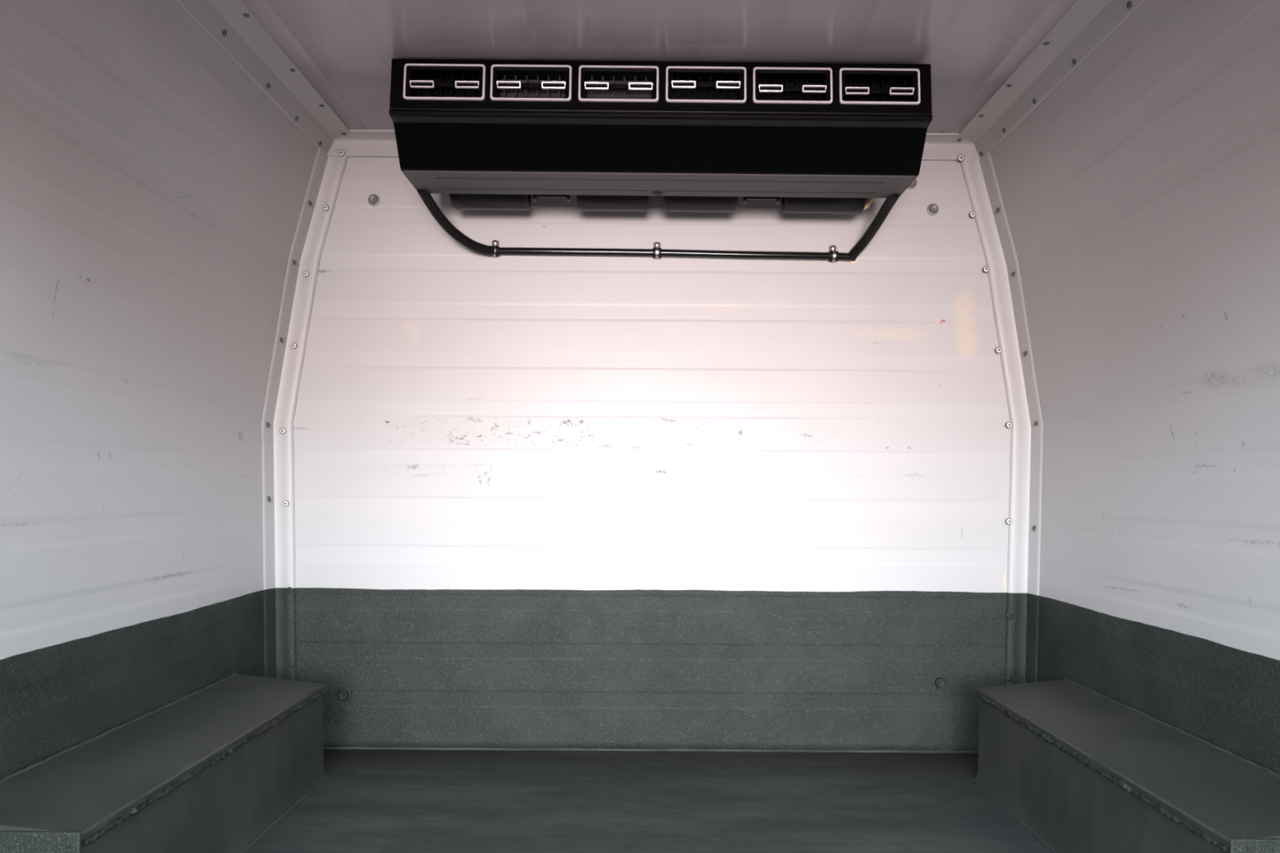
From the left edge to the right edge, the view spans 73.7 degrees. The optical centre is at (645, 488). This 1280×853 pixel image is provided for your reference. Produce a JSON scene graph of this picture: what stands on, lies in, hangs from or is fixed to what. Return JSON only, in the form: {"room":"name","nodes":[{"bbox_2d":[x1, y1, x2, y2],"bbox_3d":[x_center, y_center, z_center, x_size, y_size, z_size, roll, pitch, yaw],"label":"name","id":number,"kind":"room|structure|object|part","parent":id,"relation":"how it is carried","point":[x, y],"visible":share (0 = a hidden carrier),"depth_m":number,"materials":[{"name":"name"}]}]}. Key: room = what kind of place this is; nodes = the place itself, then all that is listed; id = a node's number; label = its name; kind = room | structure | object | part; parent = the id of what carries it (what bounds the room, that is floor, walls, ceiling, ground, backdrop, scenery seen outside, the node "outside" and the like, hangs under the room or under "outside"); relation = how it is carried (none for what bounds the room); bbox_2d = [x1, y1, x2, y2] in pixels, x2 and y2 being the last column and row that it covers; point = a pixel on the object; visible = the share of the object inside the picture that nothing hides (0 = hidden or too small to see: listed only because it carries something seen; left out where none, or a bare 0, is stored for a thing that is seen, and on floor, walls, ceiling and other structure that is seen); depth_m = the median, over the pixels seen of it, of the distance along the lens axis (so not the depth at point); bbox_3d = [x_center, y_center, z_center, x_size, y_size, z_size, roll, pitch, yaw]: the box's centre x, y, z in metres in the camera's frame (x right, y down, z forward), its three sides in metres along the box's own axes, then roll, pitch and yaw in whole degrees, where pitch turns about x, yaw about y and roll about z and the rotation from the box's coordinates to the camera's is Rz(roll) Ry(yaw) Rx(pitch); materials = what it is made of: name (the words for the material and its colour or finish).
{"room":"refrigerated van interior","nodes":[
{"label":"refrigerated van interior","id":0,"kind":"room"},
{"bbox_2d":[0,0,318,779],"bbox_3d":[-0.806,-0.109,1.090,0.169,1.412,1.737,0,0,0],"label":"wall","id":1,"kind":"structure","parent":0,"point":[153,193],"depth_m":1.36,"materials":[{"name":"paint"}]},
{"bbox_2d":[176,0,349,154],"bbox_3d":[-0.698,-0.783,1.089,0.069,0.044,1.736,0,0,0],"label":"trim","id":2,"kind":"structure","parent":1,"relation":"attached to","point":[232,24],"depth_m":1.59,"materials":[{"name":"paint"}]},
{"bbox_2d":[244,749,1053,852],"bbox_3d":[0.010,0.617,1.102,1.751,0.031,1.763,0,0,0],"label":"floor","id":3,"kind":"structure","parent":0,"point":[370,801],"depth_m":1.61,"materials":[{"name":"grey rubber"}]},
{"bbox_2d":[0,673,328,852],"bbox_3d":[-0.754,0.490,1.381,0.196,0.218,0.775,0,0,0],"label":"box","id":4,"kind":"object","parent":3,"relation":"on","point":[214,768],"visible":1,"depth_m":1.31,"materials":[{"name":"black"}]},
{"bbox_3d":[-0.756,0.497,0.998,0.188,0.193,0.005,0,0,0],"label":"plate","id":5,"kind":"part","parent":4,"relation":"part of","materials":[{"name":"grey metal"}]},
{"bbox_3d":[-0.755,0.492,1.385,0.190,0.208,0.764,0,0,0],"label":"panel","id":6,"kind":"part","parent":4,"relation":"part of","materials":[{"name":"grey metal"}]},
{"bbox_2d":[973,678,1279,852],"bbox_3d":[0.775,0.499,1.381,0.196,0.218,0.775,0,0,0],"label":"box","id":7,"kind":"object","parent":3,"relation":"on","point":[1083,770],"visible":1,"depth_m":1.33,"materials":[{"name":"black metal"}]},
{"bbox_3d":[0.777,0.507,0.998,0.188,0.193,0.005,0,0,0],"label":"plate","id":8,"kind":"part","parent":7,"relation":"part of","materials":[{"name":"grey metal"}]},
{"bbox_2d":[293,157,1010,751],"bbox_3d":[0.014,-0.099,1.974,1.766,1.402,0.031,0,0,0],"label":"wall","id":9,"kind":"structure","parent":0,"point":[540,501],"depth_m":1.96,"materials":[{"name":"paint"}]},
{"bbox_2d":[261,421,297,680],"bbox_3d":[-0.830,0.222,1.933,0.066,0.746,0.051,0,0,0],"label":"trim","id":10,"kind":"structure","parent":9,"relation":"attached to","point":[277,438],"depth_m":1.95,"materials":[{"name":"paint"}]},
{"bbox_2d":[262,256,319,422],"bbox_3d":[-0.805,-0.336,1.933,0.110,0.369,0.051,0,0,0],"label":"trim","id":11,"kind":"structure","parent":9,"relation":"attached to","point":[300,279],"depth_m":1.95,"materials":[{"name":"paint"}]},
{"bbox_2d":[288,148,347,262],"bbox_3d":[-0.742,-0.641,1.933,0.115,0.243,0.051,0,0,0],"label":"trim","id":12,"kind":"structure","parent":9,"relation":"attached to","point":[327,171],"depth_m":1.95,"materials":[{"name":"paint"}]},
{"bbox_2d":[337,687,351,701],"bbox_3d":[-0.690,0.471,1.949,0.031,0.031,0.019,0,0,0],"label":"bolt","id":13,"kind":"object","parent":9,"relation":"attached to","point":[344,694],"visible":1,"depth_m":1.95,"materials":[{"name":"grey metal"}]},
{"bbox_2d":[368,194,379,205],"bbox_3d":[-0.624,-0.662,1.954,0.026,0.026,0.008,0,0,0],"label":"bolt","id":14,"kind":"object","parent":9,"relation":"attached to","point":[373,199],"visible":1,"depth_m":1.95,"materials":[{"name":"grey metal"}]},
{"bbox_2d":[490,240,499,256],"bbox_3d":[-0.345,-0.549,1.947,0.020,0.039,0.025,0,0,0],"label":"clamp","id":15,"kind":"object","parent":9,"relation":"attached to","point":[495,242],"visible":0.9,"depth_m":1.94,"materials":[{"name":"silver metal"}]},
{"bbox_2d":[323,746,978,753],"bbox_3d":[0.010,0.599,1.957,1.700,0.007,0.009,0,0,0],"label":"baseboard","id":16,"kind":"structure","parent":9,"relation":"attached to","point":[324,748],"depth_m":1.95,"materials":[{"name":"grey metal"}]},
{"bbox_2d":[327,129,980,161],"bbox_3d":[0.018,-0.776,1.935,1.496,0.049,0.048,0,0,0],"label":"trim","id":17,"kind":"structure","parent":9,"relation":"attached to","point":[356,143],"depth_m":1.95,"materials":[{"name":"paint"}]},
{"bbox_2d":[653,241,661,258],"bbox_3d":[0.025,-0.545,1.947,0.020,0.039,0.025,0,0,0],"label":"clamp","id":18,"kind":"object","parent":9,"relation":"attached to","point":[656,249],"visible":1,"depth_m":1.94,"materials":[{"name":"silver metal"}]},
{"bbox_2d":[498,247,853,261],"bbox_3d":[0.061,-0.535,1.947,0.826,0.026,0.017,0,0,0],"label":"drain pipe","id":19,"kind":"object","parent":9,"relation":"attached to","point":[502,251],"visible":0.98,"depth_m":1.94,"materials":[{"name":"black"}]},
{"bbox_2d":[828,244,838,262],"bbox_3d":[0.428,-0.538,1.947,0.020,0.039,0.025,0,0,0],"label":"clamp","id":20,"kind":"object","parent":9,"relation":"attached to","point":[833,257],"visible":1,"depth_m":1.94,"materials":[{"name":"silver metal"}]},
{"bbox_2d":[906,178,916,189],"bbox_3d":[0.607,-0.702,1.954,0.029,0.029,0.008,0,0,0],"label":"bolt","id":21,"kind":"object","parent":9,"relation":"attached to","point":[913,184],"visible":0.45,"depth_m":1.95,"materials":[{"name":"grey metal"}]},
{"bbox_2d":[926,203,938,215],"bbox_3d":[0.658,-0.641,1.954,0.026,0.026,0.008,0,0,0],"label":"bolt","id":22,"kind":"object","parent":9,"relation":"attached to","point":[932,209],"visible":1,"depth_m":1.95,"materials":[{"name":"grey metal"}]},
{"bbox_2d":[931,675,946,688],"bbox_3d":[0.671,0.443,1.949,0.031,0.031,0.019,0,0,0],"label":"bolt","id":23,"kind":"object","parent":9,"relation":"attached to","point":[939,682],"visible":1,"depth_m":1.95,"materials":[{"name":"grey metal"}]},
{"bbox_2d":[960,152,1017,272],"bbox_3d":[0.776,-0.624,1.933,0.115,0.260,0.051,0,0,0],"label":"trim","id":24,"kind":"structure","parent":9,"relation":"attached to","point":[988,212],"depth_m":1.95,"materials":[{"name":"paint"}]},
{"bbox_2d":[987,260,1043,428],"bbox_3d":[0.836,-0.324,1.933,0.110,0.372,0.051,0,0,0],"label":"trim","id":25,"kind":"structure","parent":9,"relation":"attached to","point":[1014,348],"depth_m":1.95,"materials":[{"name":"paint"}]},
{"bbox_2d":[1004,426,1043,684],"bbox_3d":[0.855,0.232,1.933,0.066,0.746,0.051,0,0,0],"label":"trim","id":26,"kind":"structure","parent":9,"relation":"attached to","point":[1024,522],"depth_m":1.95,"materials":[{"name":"paint"}]},
{"bbox_2d":[243,0,1075,133],"bbox_3d":[0.018,-0.816,1.093,1.513,0.030,1.744,0,0,0],"label":"ceiling","id":27,"kind":"structure","parent":0,"point":[346,49],"depth_m":1.50,"materials":[{"name":"paint"}]},
{"bbox_2d":[389,58,933,213],"bbox_3d":[0.028,-0.702,1.741,1.005,0.190,0.339,1,0,0],"label":"refrigeration unit","id":28,"kind":"object","parent":27,"relation":"attached to","point":[613,135],"visible":1,"depth_m":1.61,"materials":[{"name":"black plastic"}]},
{"bbox_2d":[403,63,485,100],"bbox_3d":[-0.374,-0.754,1.597,0.151,0.069,0.042,0,0,0],"label":"air vent","id":29,"kind":"object","parent":28,"relation":"attached to","point":[421,82],"depth_m":1.59,"materials":[{"name":"black plastic"}]},
{"bbox_2d":[417,189,494,255],"bbox_3d":[-0.415,-0.579,1.859,0.046,0.096,0.231,0,0,32],"label":"hose","id":30,"kind":"object","parent":28,"relation":"attached to","point":[424,194],"visible":0.98,"depth_m":1.85,"materials":[{"name":"black rubber"}]},
{"bbox_2d":[489,64,572,101],"bbox_3d":[-0.213,-0.753,1.597,0.150,0.069,0.042,0,0,0],"label":"air vent","id":31,"kind":"object","parent":28,"relation":"attached to","point":[508,82],"depth_m":1.59,"materials":[{"name":"grey plastic"}]},
{"bbox_2d":[577,65,658,102],"bbox_3d":[-0.051,-0.751,1.597,0.149,0.069,0.042,0,0,0],"label":"air vent","id":32,"kind":"object","parent":28,"relation":"attached to","point":[596,83],"depth_m":1.59,"materials":[{"name":"grey plastic"}]},
{"bbox_3d":[0.027,-0.613,1.718,0.998,0.004,0.121,1,0,0],"label":"panel","id":33,"kind":"part","parent":28,"relation":"part of","materials":[{"name":"grey plastic"}]},
{"bbox_2d":[665,66,746,102],"bbox_3d":[0.112,-0.750,1.597,0.150,0.069,0.042,0,0,0],"label":"air vent","id":34,"kind":"object","parent":28,"relation":"attached to","point":[683,84],"depth_m":1.59,"materials":[{"name":"black plastic"}]},
{"bbox_2d":[752,66,832,103],"bbox_3d":[0.272,-0.748,1.597,0.148,0.069,0.042,0,0,0],"label":"air vent","id":35,"kind":"object","parent":28,"relation":"attached to","point":[771,85],"depth_m":1.59,"materials":[{"name":"black plastic"}]},
{"bbox_2d":[848,194,899,264],"bbox_3d":[0.494,-0.567,1.857,0.030,0.104,0.210,0,0,-12],"label":"hose","id":36,"kind":"object","parent":28,"relation":"attached to","point":[891,199],"visible":0.95,"depth_m":1.85,"materials":[{"name":"black rubber"}]},
{"bbox_2d":[839,67,920,104],"bbox_3d":[0.433,-0.746,1.597,0.150,0.069,0.042,0,0,0],"label":"air vent","id":37,"kind":"object","parent":28,"relation":"attached to","point":[857,86],"depth_m":1.59,"materials":[{"name":"black plastic"}]},
{"bbox_2d":[990,0,1279,774],"bbox_3d":[0.835,-0.099,1.090,0.169,1.412,1.737,0,0,0],"label":"wall","id":38,"kind":"structure","parent":0,"point":[1140,196],"depth_m":1.41,"materials":[{"name":"paint"}]},
{"bbox_2d":[957,0,1144,158],"bbox_3d":[0.735,-0.774,1.089,0.069,0.044,1.736,0,0,0],"label":"trim","id":39,"kind":"structure","parent":38,"relation":"attached to","point":[1085,24],"depth_m":1.58,"materials":[{"name":"paint"}]}
]}

